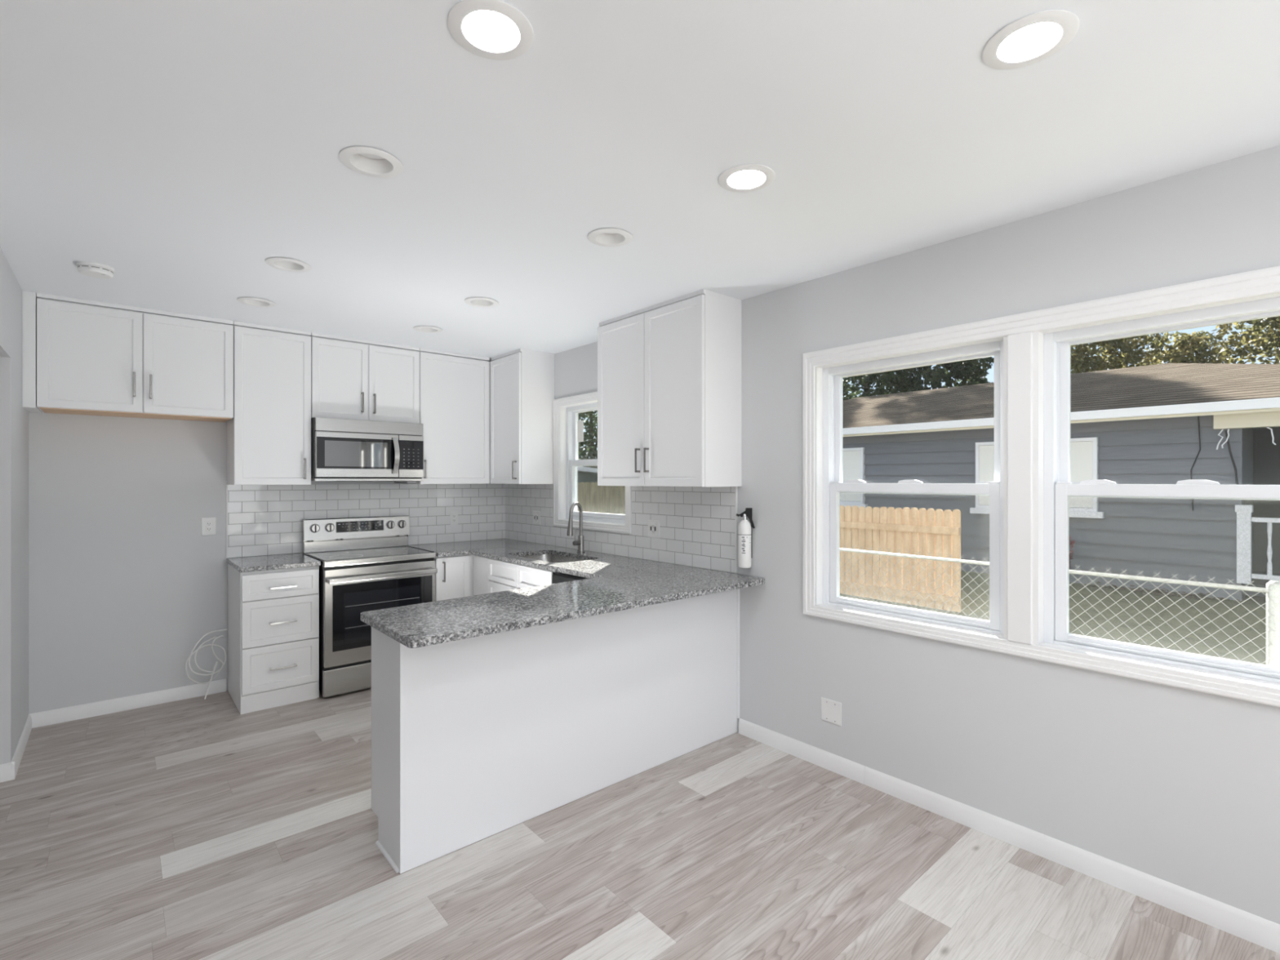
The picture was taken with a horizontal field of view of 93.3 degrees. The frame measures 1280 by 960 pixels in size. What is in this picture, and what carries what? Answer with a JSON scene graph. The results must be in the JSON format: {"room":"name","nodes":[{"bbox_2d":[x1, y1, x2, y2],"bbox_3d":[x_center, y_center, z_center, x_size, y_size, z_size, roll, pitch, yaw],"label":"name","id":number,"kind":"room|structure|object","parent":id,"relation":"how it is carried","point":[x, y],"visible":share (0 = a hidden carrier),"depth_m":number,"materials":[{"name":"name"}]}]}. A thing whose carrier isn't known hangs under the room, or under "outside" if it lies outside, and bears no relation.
{"room":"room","nodes":[
{"label":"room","id":0,"kind":"room"},
{"bbox_2d":[0,246,28,764],"bbox_3d":[-2.819,0.210,2.560,0.130,2.484,2.462,0,0,-41],"label":"wall","id":1,"kind":"structure","parent":0,"point":[14,418],"depth_m":2.98,"materials":[{"name":"white paint"}]},
{"bbox_2d":[0,714,31,782],"bbox_3d":[-3.349,1.411,3.183,0.144,0.083,0.798,0,0,-41],"label":"baseboard","id":2,"kind":"structure","parent":1,"relation":"attached to","point":[8,771],"depth_m":3.03,"materials":[{"name":"white wood"}]},
{"bbox_2d":[185,629,227,699],"bbox_3d":[-2.873,1.214,4.005,0.134,0.415,0.207,0,0,5],"label":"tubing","id":3,"kind":"object","parent":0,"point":[211,644],"visible":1,"depth_m":3.99,"materials":[{"name":"white plastic"}]},
{"bbox_2d":[28,304,497,714],"bbox_3d":[-2.456,0.210,4.603,3.395,2.484,0.150,0,0,-41],"label":"wall","id":4,"kind":"structure","parent":0,"point":[125,581],"depth_m":3.81,"materials":[{"name":"white paint"}]},
{"bbox_2d":[22,290,233,422],"bbox_3d":[-3.092,-0.714,3.708,0.959,0.634,0.370,0,0,-41],"label":"upper cabinet","id":5,"kind":"object","parent":4,"relation":"attached to","point":[92,360],"visible":1,"depth_m":3.57,"materials":[{"name":"white wood"}]},
{"bbox_2d":[29,679,226,728],"bbox_3d":[-3.209,1.411,3.841,0.958,0.083,0.014,0,0,-41],"label":"baseboard","id":6,"kind":"structure","parent":4,"relation":"attached to","point":[131,702],"depth_m":3.80,"materials":[{"name":"white wood"}]},
{"bbox_2d":[201,517,216,535],"bbox_3d":[-2.922,0.314,4.093,0.080,0.120,0.009,0,0,-41],"label":"wall outlet","id":7,"kind":"object","parent":4,"relation":"attached to","point":[208,524],"visible":1,"depth_m":4.09,"materials":[{"name":"white plastic"}]},
{"bbox_2d":[205,521,212,531],"bbox_3d":[-2.921,0.314,4.091,0.033,0.068,0.003,0,0,-41],"label":"receptacle","id":8,"kind":"object","parent":7,"relation":"attached to","point":[208,524],"depth_m":4.09,"materials":[{"name":"white plastic"}]},
{"bbox_2d":[226,484,227,558],"bbox_3d":[-2.845,0.285,4.159,0.008,0.504,0.010,0,0,-41],"label":"trim","id":9,"kind":"structure","parent":4,"relation":"attached to","point":[226,485],"depth_m":4.16,"materials":[{"name":"white"}]},
{"bbox_2d":[226,320,311,484],"bbox_3d":[-2.557,-0.499,4.171,0.450,1.064,0.370,0,0,-41],"label":"upper cabinet","id":10,"kind":"object","parent":4,"relation":"attached to","point":[268,433],"visible":0.98,"depth_m":4.06,"materials":[{"name":"white wood"}]},
{"bbox_2d":[311,332,419,423],"bbox_3d":[-2.099,-0.733,4.569,0.755,0.596,0.370,0,0,-41],"label":"upper cabinet","id":11,"kind":"object","parent":4,"relation":"attached to","point":[363,380],"visible":0.86,"depth_m":4.43,"materials":[{"name":"white wood"}]},
{"bbox_2d":[227,484,505,558],"bbox_3d":[-2.042,0.285,4.857,2.118,0.504,0.008,0,0,-41],"label":"tile backsplash","id":12,"kind":"structure","parent":4,"relation":"attached to","point":[263,520],"depth_m":4.72,"materials":[{"name":"white tile"}]},
{"bbox_2d":[449,511,457,524],"bbox_3d":[-1.608,0.330,5.221,0.072,0.116,0.009,0,0,-41],"label":"wall outlet","id":13,"kind":"object","parent":12,"relation":"attached to","point":[453,515],"visible":1,"depth_m":5.22,"materials":[{"name":"white plastic"}]},
{"bbox_2d":[452,514,456,522],"bbox_3d":[-1.606,0.330,5.219,0.033,0.068,0.003,0,0,-41],"label":"receptacle","id":14,"kind":"object","parent":13,"relation":"attached to","point":[454,516],"depth_m":5.22,"materials":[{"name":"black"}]},
{"bbox_2d":[404,347,489,484],"bbox_3d":[-1.588,-0.499,5.012,0.589,1.064,0.370,0,0,-41],"label":"upper cabinet","id":15,"kind":"object","parent":4,"relation":"attached to","point":[455,391],"visible":0.95,"depth_m":4.90,"materials":[{"name":"white wood"}]},
{"bbox_2d":[311,417,423,483],"bbox_3d":[-2.065,-0.204,4.532,0.753,0.460,0.449,0,0,-41],"label":"microwave","id":16,"kind":"object","parent":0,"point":[343,450],"visible":0.99,"depth_m":4.37,"materials":[{"name":"silver metal"}]},
{"bbox_2d":[0,0,1279,361],"bbox_3d":[-0.489,-1.132,-0.376,6.968,0.200,10.272,0,0,-41],"label":"ceiling","id":17,"kind":"structure","parent":0,"point":[180,148],"depth_m":1.82,"materials":[{"name":"white paint"}]},
{"bbox_2d":[76,261,114,279],"bbox_3d":[-2.628,-1.010,2.916,0.136,0.043,0.136,0,0,-41],"label":"smoke detector","id":18,"kind":"object","parent":17,"relation":"attached to","point":[97,270],"visible":1,"depth_m":2.88,"materials":[{"name":"white plastic"}]},
{"bbox_2d":[236,297,275,307],"bbox_3d":[-2.218,-1.088,3.494,0.191,0.128,0.191,0,0,-41],"label":"recessed light","id":19,"kind":"object","parent":17,"relation":"in","point":[257,302],"visible":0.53,"depth_m":3.52,"materials":[{"name":"white"}]},
{"bbox_2d":[265,257,311,271],"bbox_3d":[-1.678,-1.088,2.886,0.191,0.128,0.191,0,0,-41],"label":"recessed light","id":20,"kind":"object","parent":17,"relation":"in","point":[283,264],"visible":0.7,"depth_m":2.91,"materials":[{"name":"white"}]},
{"bbox_2d":[338,146,403,177],"bbox_3d":[-0.869,-1.088,1.957,0.191,0.128,0.191,0,0,-41],"label":"recessed light","id":21,"kind":"object","parent":17,"relation":"in","point":[366,161],"visible":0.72,"depth_m":1.98,"materials":[{"name":"white"}]},
{"bbox_2d":[413,325,442,333],"bbox_3d":[-1.447,-1.088,4.123,0.191,0.128,0.191,0,0,-41],"label":"recessed light","id":22,"kind":"object","parent":17,"relation":"in","point":[427,329],"visible":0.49,"depth_m":4.15,"materials":[{"name":"white"}]},
{"bbox_2d":[464,297,498,306],"bbox_3d":[-0.916,-1.088,3.494,0.191,0.128,0.191,0,0,-41],"label":"recessed light","id":23,"kind":"object","parent":17,"relation":"in","point":[473,301],"visible":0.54,"depth_m":3.53,"materials":[{"name":"white"}]},
{"bbox_2d":[447,0,533,60],"bbox_3d":[-0.341,-1.088,1.382,0.191,0.128,0.191,0,0,-41],"label":"recessed light","id":24,"kind":"object","parent":17,"relation":"in","point":[491,29],"visible":1,"depth_m":1.38,"materials":[{"name":"white"}]},
{"bbox_2d":[587,228,632,246],"bbox_3d":[-0.126,-1.088,2.563,0.191,0.128,0.191,0,0,-41],"label":"recessed light","id":25,"kind":"object","parent":17,"relation":"in","point":[602,237],"visible":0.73,"depth_m":2.60,"materials":[{"name":"white"}]},
{"bbox_2d":[718,164,775,192],"bbox_3d":[0.363,-1.088,2.061,0.191,0.128,0.191,0,0,-41],"label":"recessed light","id":26,"kind":"object","parent":17,"relation":"in","point":[744,178],"visible":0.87,"depth_m":2.06,"materials":[{"name":"white"}]},
{"bbox_2d":[982,9,1079,69],"bbox_3d":[0.912,-1.088,1.416,0.191,0.128,0.191,0,0,-41],"label":"recessed light","id":27,"kind":"object","parent":17,"relation":"in","point":[1033,38],"visible":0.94,"depth_m":1.41,"materials":[{"name":"white"}]},
{"bbox_2d":[0,687,1279,959],"bbox_3d":[-0.481,1.512,-0.385,6.968,0.120,10.295,0,0,-41],"label":"floor","id":28,"kind":"structure","parent":0,"point":[197,828],"depth_m":2.24,"materials":[{"name":"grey laminate"}]},
{"bbox_2d":[227,563,319,714],"bbox_3d":[-2.470,1.010,4.070,0.442,0.882,0.606,0,0,-41],"label":"base cabinet","id":29,"kind":"object","parent":28,"relation":"on","point":[273,615],"visible":0.99,"depth_m":3.88,"materials":[{"name":"white wood"}]},
{"bbox_2d":[226,553,320,572],"bbox_3d":[-2.479,0.554,4.076,0.452,0.030,0.597,0,0,-41],"label":"countertop","id":30,"kind":"structure","parent":29,"relation":"on","point":[256,563],"depth_m":3.96,"materials":[{"name":"stone"}]},
{"bbox_2d":[302,515,437,697],"bbox_3d":[-1.975,0.870,4.433,0.764,1.163,0.683,0,0,-41],"label":"range","id":31,"kind":"object","parent":28,"relation":"on","point":[353,582],"visible":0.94,"depth_m":4.19,"materials":[{"name":"silver metal"}]},
{"bbox_2d":[303,545,434,563],"bbox_3d":[-1.993,0.543,4.450,0.759,0.022,0.526,0,0,-41],"label":"cooktop","id":32,"kind":"object","parent":31,"relation":"in","point":[373,551],"depth_m":4.48,"materials":[{"name":"black glass"}]},
{"bbox_2d":[433,554,473,600],"bbox_3d":[-1.589,1.010,4.821,0.323,0.882,0.656,0,0,-41],"label":"base cabinet","id":33,"kind":"object","parent":28,"relation":"on","point":[455,575],"visible":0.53,"depth_m":4.60,"materials":[{"name":"white wood"}]},
{"bbox_2d":[473,555,555,595],"bbox_3d":[-0.715,1.010,4.458,0.652,0.882,1.148,0,0,-41],"label":"base cabinet","id":34,"kind":"object","parent":28,"relation":"on","point":[490,575],"visible":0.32,"depth_m":4.33,"materials":[{"name":"white wood"}]},
{"bbox_2d":[371,588,739,873],"bbox_3d":[-0.295,1.010,3.002,1.926,0.882,0.428,0,0,-41],"label":"base cabinet","id":35,"kind":"object","parent":28,"relation":"on","point":[473,740],"visible":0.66,"depth_m":2.59,"materials":[{"name":"white wood"}]},
{"bbox_2d":[360,538,764,648],"bbox_3d":[-1.004,0.554,3.790,1.956,0.030,2.962,0,0,-41],"label":"countertop","id":36,"kind":"structure","parent":35,"relation":"on","point":[615,583],"depth_m":2.81,"materials":[{"name":"stone"}]},
{"bbox_2d":[520,554,584,562],"bbox_3d":[-0.623,0.661,4.282,0.440,0.182,0.745,0,0,-41],"label":"sink","id":37,"kind":"object","parent":36,"relation":"in","point":[546,557],"visible":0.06,"depth_m":4.58,"materials":[{"name":"silver metal"}]},
{"bbox_2d":[566,502,584,552],"bbox_3d":[-0.473,0.348,4.405,0.061,0.379,0.224,0,0,24],"label":"faucet","id":38,"kind":"object","parent":36,"relation":"on","point":[580,542],"visible":1,"depth_m":4.44,"materials":[{"name":"silver metal"}]},
{"bbox_2d":[552,571,588,583],"bbox_3d":[-0.136,1.017,3.813,0.619,0.866,0.576,0,0,-41],"label":"dishwasher","id":39,"kind":"object","parent":28,"relation":"on","point":[557,577],"visible":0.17,"depth_m":3.74,"materials":[{"name":"black metal"}]},
{"bbox_2d":[508,145,1279,924],"bbox_3d":[2.099,0.210,1.828,0.150,2.484,10.012,0,0,-41],"label":"wall","id":40,"kind":"structure","parent":0,"point":[1178,786],"depth_m":2.38,"materials":[{"name":"white paint"}]},
{"bbox_2d":[489,348,554,484],"bbox_3d":[-0.995,-0.499,5.003,0.363,1.064,0.490,0,0,-41],"label":"upper cabinet","id":41,"kind":"object","parent":40,"relation":"attached to","point":[522,380],"visible":1,"depth_m":4.85,"materials":[{"name":"white wood"}]},
{"bbox_2d":[552,391,631,533],"bbox_3d":[-0.325,-0.140,4.606,0.171,1.030,0.982,0,0,-41],"label":"window","id":42,"kind":"structure","parent":40,"relation":"in","point":[571,430],"depth_m":4.88,"materials":[{"name":"white wood"}]},
{"bbox_2d":[505,484,734,573],"bbox_3d":[-0.345,0.285,4.523,0.008,0.504,2.736,0,0,-41],"label":"tile backsplash","id":43,"kind":"structure","parent":40,"relation":"attached to","point":[697,523],"depth_m":3.97,"materials":[{"name":"white tile"}]},
{"bbox_2d":[533,511,540,524],"bbox_3d":[-0.879,0.322,5.124,0.010,0.116,0.114,0,0,-41],"label":"wall outlet","id":44,"kind":"object","parent":43,"relation":"attached to","point":[536,514],"visible":1,"depth_m":5.11,"materials":[{"name":"white plastic"}]},
{"bbox_2d":[648,520,659,537],"bbox_3d":[0.090,0.324,4.008,0.010,0.116,0.114,0,0,-41],"label":"wall outlet","id":45,"kind":"object","parent":43,"relation":"attached to","point":[653,525],"visible":1,"depth_m":4.00,"materials":[{"name":"white plastic"}]},
{"bbox_2d":[651,523,654,533],"bbox_3d":[0.088,0.324,4.006,0.003,0.068,0.033,0,0,-41],"label":"receptacle","id":46,"kind":"object","parent":45,"relation":"attached to","point":[652,524],"depth_m":4.01,"materials":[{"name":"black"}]},
{"bbox_2d":[597,288,742,486],"bbox_3d":[0.138,-0.497,3.696,0.363,1.068,0.940,0,0,-41],"label":"upper cabinet","id":47,"kind":"object","parent":40,"relation":"attached to","point":[669,372],"visible":1,"depth_m":3.45,"materials":[{"name":"white wood"}]},
{"bbox_2d":[734,486,737,573],"bbox_3d":[0.555,0.287,3.484,0.010,0.500,0.012,0,0,-41],"label":"trim","id":48,"kind":"structure","parent":40,"relation":"attached to","point":[735,487],"depth_m":3.48,"materials":[{"name":"white"}]},
{"bbox_2d":[736,507,755,568],"bbox_3d":[0.592,0.323,3.385,0.099,0.334,0.076,0,0,-17],"label":"fire extinguisher","id":49,"kind":"object","parent":40,"relation":"attached to","point":[744,527],"visible":1,"depth_m":3.36,"materials":[{"name":"white metal"}]},
{"bbox_2d":[821,697,841,726],"bbox_3d":[0.957,1.159,3.024,0.006,0.114,0.114,0,0,-41],"label":"blank cover plate","id":50,"kind":"object","parent":40,"relation":"attached to","point":[831,710],"visible":1,"depth_m":3.02,"materials":[{"name":"white plastic"}]},
{"bbox_2d":[815,336,1007,639],"bbox_3d":[1.241,0.031,2.814,0.154,1.258,0.906,0,0,-41],"label":"window","id":51,"kind":"structure","parent":40,"relation":"in","point":[829,485],"depth_m":2.79,"materials":[{"name":"white plastic"}]},
{"bbox_2d":[738,718,1279,953],"bbox_3d":[2.939,1.411,0.732,0.014,0.083,7.235,0,0,-41],"label":"baseboard","id":52,"kind":"structure","parent":40,"relation":"attached to","point":[1259,931],"depth_m":2.31,"materials":[{"name":"white wood"}]},
{"bbox_2d":[802,266,1279,706],"bbox_3d":[1.557,0.020,2.436,0.171,1.351,1.987,0,0,-41],"label":"window","id":53,"kind":"structure","parent":40,"relation":"in","point":[1052,486],"depth_m":2.35,"materials":[{"name":"white"}]},
{"bbox_2d":[979,440,1093,507],"bbox_3d":[6.775,-0.088,10.416,0.009,1.081,1.708,0,0,-41],"label":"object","id":54,"kind":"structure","parent":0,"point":[1081,451],"depth_m":9.96,"materials":[{"name":"white"}]},
{"label":"outside","id":55,"kind":"structure","parent":0,"visible":0},
{"bbox_2d":[840,570,1266,665],"bbox_3d":[12.334,1.852,33.862,56.992,0.300,85.000,0,0,-41],"label":"ground","id":56,"kind":"structure","parent":55,"point":[1250,604],"depth_m":7.47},
{"bbox_2d":[577,410,597,468],"bbox_3d":[-2.875,-2.658,34.683,8.407,9.122,8.635,0,0,-41],"label":"tree","id":57,"kind":"object","parent":56,"relation":"on","point":[591,450],"visible":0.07,"depth_m":32.29,"materials":[{"name":"green plant"}]},
{"bbox_2d":[577,466,597,483],"bbox_3d":[-3.069,0.497,24.143,5.800,2.410,4.300,0,0,-41],"label":"garden shed","id":58,"kind":"object","parent":56,"relation":"on","point":[585,474],"visible":0.14,"depth_m":22.62,"materials":[{"name":"grey"}]},
{"bbox_2d":[577,481,625,514],"bbox_3d":[-0.881,0.864,17.185,10.812,1.636,0.057,0,0,-45],"label":"picket fence","id":59,"kind":"object","parent":56,"relation":"on","point":[592,497],"visible":0.06,"depth_m":16.96,"materials":[{"name":"beige wood"}]},
{"bbox_2d":[842,368,911,400],"bbox_3d":[11.472,-7.418,30.334,5.296,18.249,5.598,0,0,-35],"label":"tree","id":60,"kind":"object","parent":56,"relation":"on","point":[865,381],"visible":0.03,"depth_m":28.59,"materials":[{"name":"green plant"}]},
{"bbox_2d":[840,505,960,612],"bbox_3d":[3.252,1.027,8.597,0.057,1.311,2.474,0,0,-41],"label":"picket fence","id":61,"kind":"object","parent":56,"relation":"on","point":[913,530],"visible":0.58,"depth_m":8.25,"materials":[{"name":"brown wood"}]},
{"bbox_2d":[880,356,994,394],"bbox_3d":[10.761,-2.333,22.239,3.834,8.088,3.655,0,0,12],"label":"tree","id":62,"kind":"object","parent":56,"relation":"on","point":[966,369],"visible":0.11,"depth_m":21.42,"materials":[{"name":"green plant"}]},
{"bbox_2d":[840,363,1279,600],"bbox_3d":[9.294,-0.325,13.620,9.110,4.055,18.400,0,0,-41],"label":"house","id":63,"kind":"structure","parent":56,"relation":"on","point":[1165,423],"depth_m":9.60,"materials":[{"name":"grey"}]},
{"bbox_2d":[840,450,860,501],"bbox_3d":[4.255,-0.088,13.321,0.009,1.081,1.338,0,0,-41],"label":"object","id":64,"kind":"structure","parent":63,"relation":"hanging from","point":[851,459],"depth_m":12.99,"materials":[{"name":"white"}]},
{"bbox_2d":[1216,429,1223,449],"bbox_3d":[8.229,-0.577,8.569,0.014,0.289,0.076,0,0,-41],"label":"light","id":65,"kind":"object","parent":63,"relation":"attached to","point":[1222,429],"depth_m":8.56,"materials":[{"name":"white"}]},
{"bbox_2d":[1221,428,1229,448],"bbox_3d":[8.267,-0.584,8.524,0.015,0.270,0.082,0,0,-41],"label":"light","id":66,"kind":"object","parent":63,"relation":"attached to","point":[1227,433],"depth_m":8.52,"materials":[{"name":"white"}]},
{"bbox_2d":[1266,426,1275,444],"bbox_3d":[8.559,-0.598,8.186,0.014,0.252,0.096,0,0,-41],"label":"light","id":67,"kind":"object","parent":63,"relation":"attached to","point":[1272,433],"depth_m":8.17,"materials":[{"name":"white"}]},
{"bbox_2d":[840,544,1279,666],"bbox_3d":[0.814,1.080,5.108,0.061,1.245,6.350,0,0,-41],"label":"fence","id":68,"kind":"object","parent":56,"relation":"on","point":[1272,589],"visible":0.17,"depth_m":2.99,"materials":[{"name":"grey metal"}]},
{"bbox_2d":[1068,535,1075,568],"bbox_3d":[6.685,1.249,9.704,0.463,0.909,0.370,0,0,21],"label":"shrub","id":69,"kind":"object","parent":56,"relation":"on","point":[1072,542],"visible":0.09,"depth_m":9.55,"materials":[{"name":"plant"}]},
{"bbox_2d":[1070,332,1168,373],"bbox_3d":[16.807,-2.865,22.662,4.756,9.150,4.684,0,0,-27],"label":"tree","id":70,"kind":"object","parent":56,"relation":"on","point":[1081,362],"visible":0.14,"depth_m":21.25,"materials":[{"name":"green plant"}]},
{"bbox_2d":[1090,581,1240,603],"bbox_3d":[7.738,1.645,8.959,0.482,0.095,1.687,0,0,-41],"label":"fallen leaves","id":71,"kind":"object","parent":56,"relation":"on","point":[1157,592],"visible":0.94,"depth_m":8.94,"materials":[{"name":"brown plant"}]},
{"bbox_2d":[1140,330,1234,366],"bbox_3d":[22.364,-2.209,25.058,3.534,7.840,3.206,0,0,35],"label":"tree","id":72,"kind":"object","parent":56,"relation":"on","point":[1186,344],"visible":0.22,"depth_m":24.26,"materials":[{"name":"green plant"}]},
{"bbox_2d":[1207,315,1279,364],"bbox_3d":[19.380,-2.693,16.724,5.075,8.807,4.654,0,0,13],"label":"tree","id":73,"kind":"object","parent":56,"relation":"on","point":[1260,339],"visible":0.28,"depth_m":17.60,"materials":[{"name":"green plant"}]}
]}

